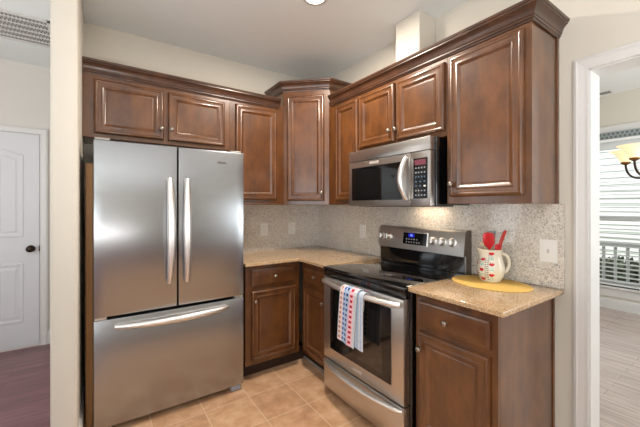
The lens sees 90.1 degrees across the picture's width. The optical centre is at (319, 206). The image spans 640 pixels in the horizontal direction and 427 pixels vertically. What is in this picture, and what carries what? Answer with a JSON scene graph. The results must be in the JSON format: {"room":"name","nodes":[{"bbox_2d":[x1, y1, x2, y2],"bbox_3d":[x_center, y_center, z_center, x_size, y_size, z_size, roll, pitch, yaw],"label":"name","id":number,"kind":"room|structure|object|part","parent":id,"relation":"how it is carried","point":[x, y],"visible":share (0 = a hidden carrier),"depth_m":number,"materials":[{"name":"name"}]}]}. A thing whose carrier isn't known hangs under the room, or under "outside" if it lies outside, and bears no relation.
{"room":"kitchen","nodes":[
{"label":"kitchen","id":0,"kind":"room"},
{"bbox_2d":[0,59,49,352],"bbox_3d":[-3.640,-0.005,2.565,2.879,2.723,0.120,0,0,-34],"label":"wall","id":1,"kind":"structure","parent":0,"point":[24,88],"depth_m":3.06,"materials":[{"name":"beige paint"}]},
{"bbox_2d":[0,131,39,350],"bbox_3d":[-3.021,0.323,2.868,0.758,2.031,0.081,0,0,-34],"label":"door","id":2,"kind":"structure","parent":1,"relation":"in","point":[19,152],"depth_m":3.02,"materials":[{"name":"white paint"}]},
{"bbox_3d":[-3.037,0.824,2.893,0.525,0.565,0.005,0,0,-34],"label":"panel","id":3,"kind":"part","parent":2,"relation":"part of","materials":[{"name":"white wood"}]},
{"bbox_3d":[-3.037,-0.128,2.893,0.525,0.843,0.005,0,0,-34],"label":"panel","id":4,"kind":"part","parent":2,"relation":"part of","materials":[{"name":"white wood"}]},
{"bbox_3d":[-2.759,0.408,3.042,0.066,0.066,0.073,0,0,-34],"label":"knob","id":5,"kind":"part","parent":2,"relation":"part of","materials":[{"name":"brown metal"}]},
{"bbox_2d":[0,124,47,344],"bbox_3d":[-3.039,0.299,2.892,0.881,2.111,0.021,0,0,-34],"label":"trim","id":6,"kind":"structure","parent":1,"relation":"attached to","point":[43,133],"depth_m":3.12,"materials":[{"name":"white wood"}]},
{"bbox_2d":[50,0,83,426],"bbox_3d":[-1.907,-0.005,2.498,0.116,2.723,1.950,0,0,-34],"label":"wall","id":7,"kind":"structure","parent":0,"point":[66,16],"depth_m":1.70,"materials":[{"name":"beige paint"}]},
{"bbox_2d":[78,371,85,426],"bbox_3d":[-1.527,1.288,2.059,0.016,0.134,0.765,0,0,-34],"label":"baseboard","id":8,"kind":"structure","parent":7,"relation":"attached to","point":[83,398],"depth_m":2.03,"materials":[{"name":"white wood"}]},
{"bbox_2d":[82,56,281,109],"bbox_3d":[-0.960,-0.931,2.503,1.448,0.089,0.052,0,0,-34],"label":"crown molding","id":9,"kind":"structure","parent":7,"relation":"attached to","point":[89,65],"depth_m":2.40,"materials":[{"name":"brown wood"}]},
{"bbox_2d":[84,22,318,370],"bbox_3d":[-0.859,-0.005,3.053,2.241,2.723,0.120,0,0,-34],"label":"wall","id":10,"kind":"structure","parent":0,"point":[101,43],"depth_m":2.69,"materials":[{"name":"beige paint"}]},
{"bbox_2d":[83,72,229,151],"bbox_3d":[-1.238,-0.696,2.503,0.990,0.464,0.358,0,0,-34],"label":"upper cabinet","id":11,"kind":"object","parent":10,"relation":"attached to","point":[114,109],"visible":0.98,"depth_m":2.34,"materials":[{"name":"brown wood"}]},
{"bbox_3d":[-1.340,-0.675,2.260,0.427,0.366,0.023,0,0,-34],"label":"door","id":12,"kind":"part","parent":11,"relation":"part of","materials":[{"name":"brown wood"}]},
{"bbox_3d":[-1.342,-0.675,2.264,0.289,0.228,0.005,0,0,-34],"label":"panel","id":13,"kind":"part","parent":11,"relation":"part of","materials":[{"name":"brown wood"}]},
{"bbox_3d":[-0.963,-0.675,2.519,0.427,0.366,0.023,0,0,-34],"label":"door","id":14,"kind":"part","parent":11,"relation":"part of","materials":[{"name":"brown wood"}]},
{"bbox_3d":[-0.966,-0.675,2.522,0.289,0.228,0.005,0,0,-34],"label":"panel","id":15,"kind":"part","parent":11,"relation":"part of","materials":[{"name":"brown wood"}]},
{"bbox_2d":[228,100,282,204],"bbox_3d":[-0.628,-0.471,2.936,0.506,0.914,0.332,0,0,-34],"label":"upper cabinet","id":16,"kind":"object","parent":10,"relation":"attached to","point":[256,131],"visible":0.8,"depth_m":2.82,"materials":[{"name":"brown wood"}]},
{"bbox_3d":[-0.552,-0.461,2.801,0.385,0.810,0.023,0,0,-34],"label":"door","id":17,"kind":"part","parent":16,"relation":"part of","materials":[{"name":"brown wood"}]},
{"bbox_3d":[-0.554,-0.461,2.804,0.247,0.672,0.005,0,0,-34],"label":"panel","id":18,"kind":"part","parent":16,"relation":"part of","materials":[{"name":"brown wood"}]},
{"bbox_2d":[243,205,318,251],"bbox_3d":[-0.477,0.211,3.230,1.109,0.448,0.020,0,0,-34],"label":"backsplash","id":19,"kind":"structure","parent":10,"relation":"attached to","point":[305,217],"depth_m":3.26,"materials":[{"name":"stone"}]},
{"bbox_2d":[260,223,267,235],"bbox_3d":[-0.551,0.231,3.162,0.082,0.124,0.009,0,0,-34],"label":"outlet","id":20,"kind":"object","parent":19,"relation":"attached to","point":[263,226],"visible":1,"depth_m":3.16,"materials":[{"name":"white plastic"}]},
{"bbox_2d":[288,222,294,233],"bbox_3d":[-0.294,0.229,3.337,0.082,0.124,0.009,0,0,-34],"label":"outlet","id":21,"kind":"object","parent":19,"relation":"attached to","point":[291,225],"visible":1,"depth_m":3.33,"materials":[{"name":"white plastic"}]},
{"bbox_2d":[277,89,335,204],"bbox_3d":[-0.088,-0.547,3.135,0.614,1.067,0.614,0,0,-34],"label":"upper cabinet","id":22,"kind":"object","parent":10,"relation":"attached to","point":[305,113],"visible":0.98,"depth_m":2.91,"materials":[{"name":"brown wood"}]},
{"bbox_3d":[-0.133,-0.527,2.905,0.348,0.958,0.023,0,0,11],"label":"door","id":23,"kind":"part","parent":22,"relation":"part of","materials":[{"name":"brown wood"}]},
{"bbox_3d":[-0.132,-0.527,2.909,0.210,0.820,0.005,0,0,11],"label":"panel","id":24,"kind":"part","parent":22,"relation":"part of","materials":[{"name":"brown wood"}]},
{"bbox_2d":[264,77,351,96],"bbox_3d":[-0.113,-1.097,3.002,0.938,0.089,0.273,0,0,11],"label":"crown molding","id":25,"kind":"structure","parent":22,"relation":"attached to","point":[329,83],"depth_m":2.90,"materials":[{"name":"brown wood"}]},
{"bbox_2d":[0,0,466,78],"bbox_3d":[-0.660,-1.417,0.207,5.130,0.100,7.400,0,0,-34],"label":"ceiling","id":26,"kind":"structure","parent":0,"point":[294,38],"depth_m":2.42,"materials":[{"name":"paint"}]},
{"bbox_2d":[0,9,49,47],"bbox_3d":[-2.434,-1.361,2.362,0.740,0.010,0.510,0,0,-34],"label":"ceiling vent","id":27,"kind":"object","parent":26,"relation":"in","point":[14,26],"visible":0.94,"depth_m":2.45,"materials":[{"name":"white metal"}]},
{"bbox_2d":[303,0,326,5],"bbox_3d":[-0.031,-1.363,2.093,0.170,0.006,0.170,0,0,-34],"label":"recessed light","id":28,"kind":"object","parent":26,"relation":"in","point":[309,2],"visible":1,"depth_m":2.14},
{"bbox_2d":[0,307,639,426],"bbox_3d":[0.517,1.406,1.559,8.600,0.100,6.300,0,0,-34],"label":"floor","id":29,"kind":"structure","parent":0,"point":[295,393],"depth_m":2.26,"materials":[{"name":"beige tile"}]},
{"bbox_2d":[86,163,92,426],"bbox_3d":[-1.425,0.546,1.974,0.038,1.620,0.020,0,0,-34],"label":"strip","id":30,"kind":"object","parent":29,"relation":"on","point":[89,166],"visible":0.87,"depth_m":1.97,"materials":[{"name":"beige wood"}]},
{"bbox_2d":[93,137,242,426],"bbox_3d":[-1.096,0.476,2.337,0.907,1.760,0.733,0,0,-34],"label":"refrigerator","id":31,"kind":"object","parent":29,"relation":"on","point":[168,220],"visible":1,"depth_m":2.05,"materials":[{"name":"grey metal"}]},
{"bbox_3d":[-1.142,0.133,1.999,0.450,1.046,0.059,0,0,-34],"label":"door","id":32,"kind":"part","parent":31,"relation":"part of","materials":[{"name":"metal"}]},
{"bbox_3d":[-0.953,0.992,2.129,0.907,0.638,0.059,0,0,-34],"label":"freezer drawer","id":33,"kind":"part","parent":31,"relation":"part of","materials":[{"name":"metal"}]},
{"bbox_3d":[-0.952,0.158,2.043,0.048,0.684,0.081,0,0,-34],"label":"handle","id":34,"kind":"part","parent":31,"relation":"part of","materials":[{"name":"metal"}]},
{"bbox_3d":[-0.919,0.722,2.065,0.686,0.043,0.084,0,0,-34],"label":"handle","id":35,"kind":"part","parent":31,"relation":"part of","materials":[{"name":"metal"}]},
{"bbox_3d":[-0.873,0.158,2.097,0.048,0.684,0.081,0,0,-34],"label":"handle","id":36,"kind":"part","parent":31,"relation":"part of","materials":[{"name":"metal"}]},
{"bbox_3d":[-0.764,0.133,2.258,0.450,1.046,0.059,0,0,-34],"label":"door","id":37,"kind":"part","parent":31,"relation":"part of","materials":[{"name":"metal"}]},
{"bbox_2d":[243,261,304,376],"bbox_3d":[-0.479,0.908,2.842,0.592,0.896,0.616,0,0,-34],"label":"base cabinet","id":38,"kind":"object","parent":29,"relation":"on","point":[270,292],"visible":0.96,"depth_m":2.58,"materials":[{"name":"brown wood"}]},
{"bbox_3d":[-0.369,0.565,2.590,0.393,0.130,0.020,0,0,-34],"label":"drawer","id":39,"kind":"part","parent":38,"relation":"part of","materials":[{"name":"brown wood"}]},
{"bbox_3d":[-0.367,0.933,2.590,0.397,0.542,0.023,0,0,-34],"label":"door","id":40,"kind":"part","parent":38,"relation":"part of","materials":[{"name":"brown wood"}]},
{"bbox_3d":[-0.369,0.933,2.593,0.259,0.404,0.005,0,0,-34],"label":"panel","id":41,"kind":"part","parent":38,"relation":"part of","materials":[{"name":"brown wood"}]},
{"bbox_2d":[303,262,325,372],"bbox_3d":[0.151,0.908,2.748,0.616,0.896,0.515,0,0,-34],"label":"base cabinet","id":42,"kind":"object","parent":29,"relation":"on","point":[313,287],"visible":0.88,"depth_m":2.57,"materials":[{"name":"brown wood"}]},
{"bbox_2d":[243,246,379,267],"bbox_3d":[-0.180,0.447,2.813,1.092,0.024,1.002,0,0,-34],"label":"countertop","id":43,"kind":"structure","parent":42,"relation":"on","point":[320,256],"depth_m":2.76,"materials":[{"name":"stone"}]},
{"bbox_3d":[-0.042,0.569,2.554,0.020,0.118,0.317,0,0,-34],"label":"drawer","id":44,"kind":"part","parent":42,"relation":"part of","materials":[{"name":"brown wood"}]},
{"bbox_3d":[-0.043,0.935,2.553,0.023,0.542,0.317,0,0,-34],"label":"door","id":45,"kind":"part","parent":42,"relation":"part of","materials":[{"name":"brown wood"}]},
{"bbox_3d":[-0.040,0.935,2.555,0.005,0.404,0.179,0,0,-34],"label":"panel","id":46,"kind":"part","parent":42,"relation":"part of","materials":[{"name":"brown wood"}]},
{"bbox_2d":[322,225,471,426],"bbox_3d":[0.471,0.756,2.185,0.721,1.200,0.764,0,0,-34],"label":"range","id":47,"kind":"object","parent":29,"relation":"on","point":[379,381],"visible":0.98,"depth_m":1.99,"materials":[{"name":"silver metal"}]},
{"bbox_2d":[337,284,369,351],"bbox_3d":[0.202,0.681,1.977,0.073,0.364,0.233,0,0,-34],"label":"dish towel","id":48,"kind":"object","parent":47,"relation":"hanging from","point":[351,302],"visible":0.96,"depth_m":1.94,"materials":[{"name":"white fabric"}]},
{"bbox_3d":[0.208,0.538,2.011,0.089,0.038,0.733,0,0,-34],"label":"handle","id":49,"kind":"part","parent":47,"relation":"part of","materials":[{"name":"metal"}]},
{"bbox_3d":[0.219,1.121,2.017,0.078,0.034,0.738,0,0,-34],"label":"handle","id":50,"kind":"part","parent":47,"relation":"part of","materials":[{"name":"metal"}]},
{"bbox_3d":[0.258,1.202,2.044,0.052,0.208,0.746,0,0,-34],"label":"warming drawer","id":51,"kind":"part","parent":47,"relation":"part of","materials":[{"name":"metal"}]},
{"bbox_3d":[0.258,0.798,2.044,0.052,0.580,0.746,0,0,-34],"label":"oven door","id":52,"kind":"part","parent":47,"relation":"part of","materials":[{"name":"metal"}]},
{"bbox_3d":[0.503,0.240,2.621,0.036,0.060,0.060,0,0,-34],"label":"knob","id":53,"kind":"part","parent":47,"relation":"part of","materials":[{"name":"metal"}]},
{"bbox_3d":[0.543,0.240,2.562,0.036,0.060,0.060,0,0,-34],"label":"knob","id":54,"kind":"part","parent":47,"relation":"part of","materials":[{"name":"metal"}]},
{"bbox_2d":[323,259,463,290],"bbox_3d":[0.477,0.446,2.189,0.583,0.018,0.764,0,0,-34],"label":"cooktop","id":55,"kind":"object","parent":47,"relation":"in","point":[389,274],"depth_m":2.11,"materials":[{"name":"black glass"}]},
{"bbox_3d":[0.699,0.242,2.357,0.017,0.097,0.226,0,0,-34],"label":"control panel","id":56,"kind":"part","parent":47,"relation":"part of","materials":[{"name":"plastic"}]},
{"bbox_3d":[0.697,0.241,2.356,0.013,0.085,0.214,0,0,-34],"label":"panel","id":57,"kind":"part","parent":47,"relation":"part of","materials":[{"name":"black plastic"}]},
{"bbox_3d":[0.777,0.240,2.220,0.036,0.060,0.060,0,0,-34],"label":"knob","id":58,"kind":"part","parent":47,"relation":"part of","materials":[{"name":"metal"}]},
{"bbox_3d":[0.820,0.240,2.159,0.036,0.060,0.060,0,0,-34],"label":"knob","id":59,"kind":"part","parent":47,"relation":"part of","materials":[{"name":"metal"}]},
{"bbox_3d":[0.861,0.240,2.099,0.036,0.060,0.060,0,0,-34],"label":"knob","id":60,"kind":"part","parent":47,"relation":"part of","materials":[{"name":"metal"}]},
{"bbox_2d":[415,294,554,426],"bbox_3d":[0.872,0.908,1.715,0.636,0.896,0.444,0,0,-34],"label":"base cabinet","id":61,"kind":"object","parent":29,"relation":"on","point":[474,368],"visible":0.94,"depth_m":1.54,"materials":[{"name":"brown wood"}]},
{"bbox_3d":[0.609,0.575,1.562,0.028,0.031,0.031,0,0,-34],"label":"knob","id":62,"kind":"part","parent":61,"relation":"part of","materials":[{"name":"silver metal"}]},
{"bbox_3d":[0.641,0.936,1.561,0.005,0.402,0.243,0,0,-34],"label":"panel","id":63,"kind":"part","parent":61,"relation":"part of","materials":[{"name":"brown wood"}]},
{"bbox_3d":[0.639,0.570,1.560,0.020,0.128,0.381,0,0,-34],"label":"drawer","id":64,"kind":"part","parent":61,"relation":"part of","materials":[{"name":"brown wood"}]},
{"bbox_3d":[0.638,0.936,1.559,0.023,0.540,0.381,0,0,-34],"label":"door","id":65,"kind":"part","parent":61,"relation":"part of","materials":[{"name":"brown wood"}]},
{"bbox_3d":[0.656,0.850,1.571,0.019,0.782,0.438,0,0,-34],"label":"frame","id":66,"kind":"part","parent":61,"relation":"part of","materials":[{"name":"brown wood"}]},
{"bbox_2d":[408,274,563,317],"bbox_3d":[0.871,0.447,1.690,0.627,0.024,0.494,0,0,-34],"label":"countertop","id":67,"kind":"structure","parent":61,"relation":"on","point":[497,303],"depth_m":1.55,"materials":[{"name":"stone"}]},
{"bbox_2d":[452,275,532,292],"bbox_3d":[0.958,0.432,1.801,0.332,0.005,0.420,0,0,-34],"label":"placemat","id":68,"kind":"object","parent":67,"relation":"on","point":[506,285],"visible":0.88,"depth_m":1.75,"materials":[{"name":"yellow fabric"}]},
{"bbox_2d":[475,247,510,282],"bbox_3d":[0.990,0.333,1.843,0.174,0.193,0.146,0,0,-34],"label":"pitcher","id":69,"kind":"object","parent":68,"relation":"on","point":[491,268],"visible":0.99,"depth_m":1.79,"materials":[{"name":"beige ceramic"}]},
{"bbox_2d":[483,232,494,249],"bbox_3d":[0.966,0.284,1.818,0.081,0.269,0.032,0,0,-25],"label":"spoon","id":70,"kind":"object","parent":69,"relation":"in","point":[488,237],"visible":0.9,"depth_m":1.81,"materials":[{"name":"red plastic"}]},
{"bbox_2d":[494,244,501,249],"bbox_3d":[1.002,0.317,1.810,0.059,0.203,0.016,0,0,12],"label":"scraper","id":71,"kind":"object","parent":69,"relation":"in","point":[497,246],"visible":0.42,"depth_m":1.80,"materials":[{"name":"red plastic"}]},
{"bbox_2d":[499,230,506,243],"bbox_3d":[1.014,0.279,1.832,0.122,0.280,0.012,0,0,-8],"label":"spatula","id":72,"kind":"object","parent":69,"relation":"in","point":[504,231],"visible":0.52,"depth_m":1.83,"materials":[{"name":"red plastic"}]},
{"bbox_3d":[1.067,0.327,1.837,0.058,0.132,0.026,0,0,0],"label":"handle","id":73,"kind":"part","parent":69,"relation":"part of","materials":[{"name":"beige ceramic"}]},
{"bbox_3d":[1.012,0.908,1.551,0.544,0.896,0.002,0,0,-34],"label":"panel","id":74,"kind":"part","parent":61,"relation":"part of","materials":[{"name":"brown wood"}]},
{"bbox_2d":[396,10,434,61],"bbox_3d":[0.705,-1.150,2.360,0.183,0.432,0.217,0,0,-34],"label":"duct","id":75,"kind":"object","parent":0,"point":[416,32],"depth_m":2.28,"materials":[{"name":"beige paint"}]},
{"bbox_2d":[324,0,639,426],"bbox_3d":[1.770,-0.061,1.085,0.130,2.835,6.100,0,0,-34],"label":"wall","id":76,"kind":"structure","parent":0,"point":[594,27],"depth_m":1.67,"materials":[{"name":"beige paint"}]},
{"bbox_2d":[329,95,358,204],"bbox_3d":[0.316,-0.471,2.795,0.332,0.914,0.406,0,0,-34],"label":"upper cabinet","id":77,"kind":"object","parent":76,"relation":"attached to","point":[344,116],"visible":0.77,"depth_m":2.72,"materials":[{"name":"brown wood"}]},
{"bbox_3d":[0.221,-0.454,2.667,0.005,0.672,0.147,0,0,-34],"label":"panel","id":78,"kind":"part","parent":77,"relation":"part of","materials":[{"name":"brown wood"}]},
{"bbox_2d":[359,57,446,150],"bbox_3d":[0.642,-0.673,2.297,0.358,0.509,0.782,0,0,-34],"label":"upper cabinet","id":79,"kind":"object","parent":76,"relation":"attached to","point":[413,105],"visible":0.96,"depth_m":2.14,"materials":[{"name":"brown wood"}]},
{"bbox_3d":[0.416,-0.656,2.382,0.005,0.270,0.232,0,0,-34],"label":"panel","id":80,"kind":"part","parent":79,"relation":"part of","materials":[{"name":"brown wood"}]},
{"bbox_3d":[0.413,-0.656,2.379,0.023,0.408,0.370,0,0,-34],"label":"door","id":81,"kind":"part","parent":79,"relation":"part of","materials":[{"name":"brown wood"}]},
{"bbox_2d":[349,136,469,206],"bbox_3d":[0.573,-0.205,2.265,0.466,0.417,0.754,0,0,-34],"label":"microwave","id":82,"kind":"object","parent":79,"relation":"attached to","point":[409,173],"visible":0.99,"depth_m":2.03,"materials":[{"name":"metal"}]},
{"bbox_3d":[0.411,-0.166,2.249,0.046,0.330,0.598,0,0,-34],"label":"door","id":83,"kind":"part","parent":82,"relation":"part of","materials":[{"name":"metal"}]},
{"bbox_3d":[0.454,-0.374,2.189,0.048,0.080,0.744,0,0,-34],"label":"vent panel","id":84,"kind":"part","parent":82,"relation":"part of","materials":[{"name":"metal"}]},
{"bbox_3d":[0.516,-0.174,1.996,0.072,0.281,0.038,0,0,-11],"label":"handle","id":85,"kind":"part","parent":82,"relation":"part of","materials":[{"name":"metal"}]},
{"bbox_3d":[0.605,-0.169,1.929,0.003,0.246,0.105,0,0,-34],"label":"panel","id":86,"kind":"part","parent":82,"relation":"part of","materials":[{"name":"black plastic"}]},
{"bbox_3d":[0.624,-0.166,1.941,0.044,0.330,0.143,0,0,-34],"label":"control panel","id":87,"kind":"part","parent":82,"relation":"part of","materials":[{"name":"metal"}]},
{"bbox_3d":[0.637,-0.656,2.060,0.005,0.270,0.238,0,0,-34],"label":"panel","id":88,"kind":"part","parent":79,"relation":"part of","materials":[{"name":"brown wood"}]},
{"bbox_3d":[0.634,-0.656,2.058,0.023,0.408,0.376,0,0,-34],"label":"door","id":89,"kind":"part","parent":79,"relation":"part of","materials":[{"name":"brown wood"}]},
{"bbox_2d":[328,0,569,105],"bbox_3d":[0.681,-0.931,2.236,0.361,0.089,1.650,0,0,-34],"label":"crown molding","id":90,"kind":"structure","parent":79,"relation":"attached to","point":[544,13],"depth_m":1.76,"materials":[{"name":"brown wood"}]},
{"bbox_2d":[319,204,564,289],"bbox_3d":[0.631,0.211,2.613,0.020,0.448,2.289,0,0,-34],"label":"backsplash","id":91,"kind":"structure","parent":76,"relation":"attached to","point":[525,225],"depth_m":2.02,"materials":[{"name":"stone"}]},
{"bbox_2d":[360,225,365,238],"bbox_3d":[0.391,0.233,2.937,0.009,0.124,0.082,0,0,-34],"label":"outlet","id":92,"kind":"object","parent":91,"relation":"attached to","point":[362,227],"visible":1,"depth_m":2.92,"materials":[{"name":"white plastic"}]},
{"bbox_2d":[540,239,557,262],"bbox_3d":[1.225,0.241,1.716,0.014,0.122,0.084,0,0,-34],"label":"light switch","id":93,"kind":"object","parent":91,"relation":"attached to","point":[548,248],"visible":1,"depth_m":1.71,"materials":[{"name":"white plastic"}]},
{"bbox_2d":[447,21,558,203],"bbox_3d":[0.993,-0.471,1.784,0.358,0.914,0.460,0,0,-34],"label":"upper cabinet","id":94,"kind":"object","parent":76,"relation":"attached to","point":[503,89],"visible":0.97,"depth_m":1.65,"materials":[{"name":"brown wood"}]},
{"bbox_3d":[0.876,-0.460,1.711,0.005,0.674,0.260,0,0,-34],"label":"panel","id":95,"kind":"part","parent":94,"relation":"part of","materials":[{"name":"brown wood"}]},
{"bbox_3d":[0.873,-0.460,1.709,0.023,0.812,0.398,0,0,-34],"label":"door","id":96,"kind":"part","parent":94,"relation":"part of","materials":[{"name":"brown wood"}]},
{"bbox_2d":[573,41,639,426],"bbox_3d":[1.760,0.307,0.965,0.021,2.096,1.629,0,0,-34],"label":"trim","id":97,"kind":"structure","parent":76,"relation":"attached to","point":[581,67],"depth_m":1.61,"materials":[{"name":"white wood"}]},
{"bbox_2d":[589,55,639,426],"bbox_3d":[1.823,0.336,1.008,0.134,2.040,1.514,0,0,-34],"label":"trim","id":98,"kind":"structure","parent":76,"relation":"attached to","point":[595,73],"depth_m":1.61,"materials":[{"name":"white wood"}]},
{"bbox_2d":[600,88,639,303],"bbox_3d":[4.080,-0.061,4.002,0.140,2.835,6.300,0,0,-34],"label":"wall","id":99,"kind":"structure","parent":0,"point":[623,107],"depth_m":4.14,"materials":[{"name":"beige paint"}]},
{"bbox_2d":[600,121,639,300],"bbox_3d":[4.063,0.064,3.960,0.155,2.245,1.730,0,0,-34],"label":"window","id":100,"kind":"structure","parent":99,"relation":"in","point":[626,293],"depth_m":4.15,"materials":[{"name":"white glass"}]},
{"bbox_2d":[600,138,639,289],"bbox_3d":[4.061,0.095,3.958,0.066,1.898,1.544,0,0,-34],"label":"window blind","id":101,"kind":"object","parent":100,"relation":"attached to","point":[609,145],"visible":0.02,"depth_m":4.17,"materials":[{"name":"white plastic"}]},
{"bbox_3d":[4.062,-0.804,3.959,0.062,0.100,1.544,0,0,-34],"label":"head rail","id":102,"kind":"part","parent":101,"relation":"part of","materials":[{"name":"white plastic"}]},
{"bbox_3d":[4.059,1.033,3.957,0.046,0.022,1.534,0,0,-34],"label":"rail","id":103,"kind":"part","parent":101,"relation":"part of","materials":[{"name":"white plastic"}]},
{"bbox_2d":[600,128,639,142],"bbox_3d":[4.004,-0.909,3.919,0.041,0.130,1.720,0,0,-34],"label":"window valance","id":104,"kind":"object","parent":100,"relation":"attached to","point":[629,134],"visible":0.42,"depth_m":4.11,"materials":[{"name":"grey fabric"}]},
{"bbox_3d":[4.004,-0.862,3.919,0.041,0.035,1.720,0,0,-34],"label":"rail","id":105,"kind":"part","parent":104,"relation":"part of","materials":[{"name":"white wood"}]},
{"bbox_3d":[4.047,1.069,3.949,0.115,0.025,1.730,0,0,-34],"label":"sill","id":106,"kind":"part","parent":100,"relation":"part of","materials":[{"name":"white wood"}]},
{"bbox_3d":[4.111,0.086,3.993,0.040,1.940,1.550,0,0,-34],"label":"frame","id":107,"kind":"part","parent":100,"relation":"part of","materials":[{"name":"white wood"}]},
{"bbox_2d":[600,297,639,314],"bbox_3d":[4.157,1.288,3.752,0.016,0.134,5.600,0,0,-34],"label":"baseboard","id":108,"kind":"structure","parent":99,"relation":"attached to","point":[630,307],"depth_m":4.13,"materials":[{"name":"white wood"}]},
{"bbox_2d":[600,66,639,96],"bbox_3d":[2.646,-1.529,3.079,3.570,0.100,6.400,0,0,-34],"label":"ceiling","id":109,"kind":"structure","parent":0,"point":[628,79],"depth_m":3.79,"materials":[{"name":"paint"}]},
{"bbox_2d":[600,90,612,94],"bbox_3d":[3.681,-1.474,4.195,0.120,0.010,0.230,0,0,-34],"label":"ceiling vent","id":110,"kind":"object","parent":109,"relation":"in","point":[608,91],"visible":0.54,"depth_m":4.13,"materials":[{"name":"white metal"}]},
{"bbox_2d":[609,143,639,178],"bbox_3d":[2.731,-0.834,2.525,0.686,1.290,0.700,0,0,-34],"label":"chandelier","id":111,"kind":"object","parent":109,"relation":"hanging from","point":[628,153],"visible":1,"depth_m":2.50,"materials":[{"name":"beige glass"}]},
{"bbox_3d":[2.630,-0.427,2.750,0.216,0.101,0.216,0,0,-34],"label":"lamp shade","id":112,"kind":"part","parent":111,"relation":"part of","materials":[{"name":"beige glass"}]},
{"bbox_3d":[2.462,-0.427,2.501,0.216,0.101,0.216,0,0,-34],"label":"lamp shade","id":113,"kind":"part","parent":111,"relation":"part of","materials":[{"name":"beige glass"}]},
{"bbox_3d":[2.670,-0.298,2.639,0.015,0.143,0.250,0,0,-20],"label":"arm","id":114,"kind":"part","parent":111,"relation":"part of","materials":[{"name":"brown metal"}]},
{"bbox_3d":[2.579,-0.298,2.505,0.250,0.143,0.015,0,0,-2],"label":"arm","id":115,"kind":"part","parent":111,"relation":"part of","materials":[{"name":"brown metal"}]},
{"label":"outside","id":116,"kind":"structure","parent":0,"visible":0},
{"bbox_3d":[13.911,1.916,13.104,26.250,0.120,28.000,0,0,-34],"label":"ground","id":117,"kind":"structure","parent":116,"visible":0},
{"bbox_2d":[600,256,638,282],"bbox_3d":[5.727,1.590,6.152,1.100,1.350,1.050,0,0,-15],"label":"shrub","id":118,"kind":"object","parent":117,"relation":"on","point":[619,257],"visible":0.2,"depth_m":5.94,"materials":[{"name":"green plant"}]},
{"bbox_2d":[600,149,639,264],"bbox_3d":[7.856,-0.994,13.271,4.050,5.700,8.880,0,0,-34],"label":"house","id":119,"kind":"structure","parent":117,"relation":"on","point":[605,194],"depth_m":8.97,"materials":[{"name":"white"}]},
{"bbox_2d":[600,242,639,282],"bbox_3d":[4.964,1.181,5.153,0.100,1.350,7.000,0,0,-34],"label":"porch railing","id":120,"kind":"object","parent":117,"relation":"on","point":[601,243],"visible":0.12,"depth_m":5.22,"materials":[{"name":"white wood"}]},
{"bbox_3d":[4.964,0.636,5.153,0.080,0.060,7.000,0,0,-34],"label":"rail","id":121,"kind":"part","parent":120,"relation":"part of","materials":[{"name":"white wood"}]}
]}

